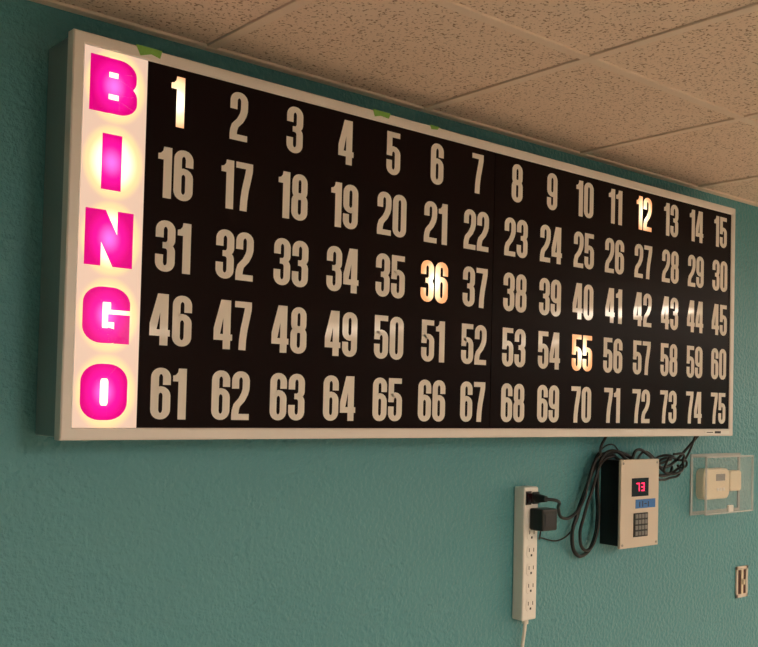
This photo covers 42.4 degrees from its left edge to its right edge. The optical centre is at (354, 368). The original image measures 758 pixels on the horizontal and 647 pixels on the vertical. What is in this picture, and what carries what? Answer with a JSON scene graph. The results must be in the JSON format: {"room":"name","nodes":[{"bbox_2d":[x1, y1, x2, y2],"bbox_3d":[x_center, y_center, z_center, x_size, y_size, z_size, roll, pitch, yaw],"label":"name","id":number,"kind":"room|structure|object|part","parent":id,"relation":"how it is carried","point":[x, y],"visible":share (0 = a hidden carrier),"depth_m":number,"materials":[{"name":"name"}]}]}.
{"room":"games hall","nodes":[
{"label":"games hall","id":0,"kind":"room"},
{"bbox_2d":[0,0,757,646],"bbox_3d":[2.069,0.610,4.039,12.400,2.590,0.120,3,-2,-39],"label":"wall","id":1,"kind":"structure","parent":0,"point":[347,542],"depth_m":2.19,"materials":[{"name":"teal paint"}]},
{"bbox_2d":[35,28,735,439],"bbox_3d":[0.314,-0.193,2.448,2.208,0.724,0.126,3,-2,-39],"label":"board","id":2,"kind":"object","parent":1,"relation":"attached to","point":[226,254],"visible":1,"depth_m":2.09,"materials":[{"name":"black plastic"}]},
{"bbox_3d":[-0.440,-0.234,1.757,0.128,0.686,0.004,3,-2,-39],"label":"letter panel","id":3,"kind":"part","parent":2,"relation":"part of","materials":[{"name":"white"}]},
{"bbox_3d":[-0.027,-0.212,2.095,0.941,0.686,0.004,3,-2,-39],"label":"number panel","id":4,"kind":"part","parent":2,"relation":"part of","materials":[{"name":"black plastic"}]},
{"bbox_3d":[0.764,-0.172,2.744,1.101,0.686,0.004,3,-2,-39],"label":"number panel","id":5,"kind":"part","parent":2,"relation":"part of","materials":[{"name":"black plastic"}]},
{"bbox_2d":[538,436,698,557],"bbox_3d":[0.789,0.364,2.850,0.790,0.354,0.087,3,-2,-39],"label":"cable bundle","id":6,"kind":"object","parent":2,"relation":"attached to","point":[596,465],"visible":0.87,"depth_m":2.80,"materials":[{"name":"black rubber"}]},
{"bbox_3d":[0.631,0.347,2.755,0.430,0.270,0.054,3,-3,-44],"label":"adapter cord","id":7,"kind":"part","parent":6,"relation":"part of","materials":[{"name":"black rubber"}]},
{"bbox_3d":[0.632,0.328,2.728,0.049,0.185,0.386,0,-2,42],"label":"power cord","id":8,"kind":"part","parent":6,"relation":"part of","materials":[{"name":"black rubber"}]},
{"bbox_2d":[56,0,757,202],"bbox_3d":[5.435,-0.604,0.009,12.440,0.045,10.640,3,-2,-39],"label":"ceiling","id":9,"kind":"structure","parent":1,"relation":"attached to","point":[419,52],"depth_m":2.04,"materials":[{"name":"white tile"}]},
{"bbox_2d":[29,0,757,206],"bbox_3d":[5.435,-0.592,0.009,12.200,0.031,10.400,3,-2,-39],"label":"grid","id":10,"kind":"object","parent":9,"relation":"attached to","point":[214,46],"visible":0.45,"depth_m":2.08,"materials":[{"name":"beige paint"}]},
{"bbox_2d":[512,486,537,646],"bbox_3d":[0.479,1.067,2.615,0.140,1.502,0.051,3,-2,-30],"label":"power strip","id":11,"kind":"object","parent":1,"relation":"attached to","point":[525,539],"visible":0.97,"depth_m":2.60,"materials":[{"name":"white plastic"}]},
{"bbox_3d":[0.484,1.243,2.608,0.129,1.150,0.017,2,-2,-19],"label":"strip cord","id":12,"kind":"part","parent":11,"relation":"part of","materials":[{"name":"white plastic"}]},
{"bbox_2d":[532,492,547,503],"bbox_3d":[0.495,0.344,2.598,0.026,0.032,0.041,3,-2,-39],"label":"plug","id":13,"kind":"object","parent":11,"relation":"in","point":[537,497],"depth_m":2.60,"materials":[{"name":"black plastic"}]},
{"bbox_2d":[530,507,556,531],"bbox_3d":[0.503,0.400,2.598,0.062,0.058,0.046,3,-2,-39],"label":"power adapter","id":14,"kind":"object","parent":11,"relation":"attached to","point":[542,519],"depth_m":2.58,"materials":[{"name":"black plastic"}]},
{"bbox_2d":[600,458,658,548],"bbox_3d":[0.809,0.391,2.874,0.187,0.254,0.085,3,-2,-39],"label":"control box","id":15,"kind":"object","parent":1,"relation":"attached to","point":[629,488],"visible":1,"depth_m":2.83,"materials":[{"name":"beige plastic"}]},
{"bbox_3d":[0.830,0.391,2.849,0.187,0.254,0.009,3,-2,-39],"label":"plate","id":16,"kind":"part","parent":15,"relation":"part of","materials":[{"name":"beige metal"}]},
{"bbox_2d":[696,468,740,499],"bbox_3d":[1.212,0.379,3.240,0.235,0.100,0.032,3,-2,-39],"label":"thermostat","id":17,"kind":"object","parent":1,"relation":"attached to","point":[711,483],"depth_m":3.20,"materials":[{"name":"white plastic"}]},
{"bbox_2d":[727,505,732,511],"bbox_3d":[1.210,0.457,3.219,0.031,0.021,0.060,3,-2,-39],"label":"lock","id":18,"kind":"object","parent":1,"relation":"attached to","point":[729,507],"visible":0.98,"depth_m":3.20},
{"bbox_2d":[735,565,747,597],"bbox_3d":[1.330,0.729,3.344,0.074,0.106,0.014,3,-2,-39],"label":"light switch","id":19,"kind":"object","parent":1,"relation":"attached to","point":[741,572],"visible":1,"depth_m":3.34,"materials":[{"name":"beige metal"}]}
]}

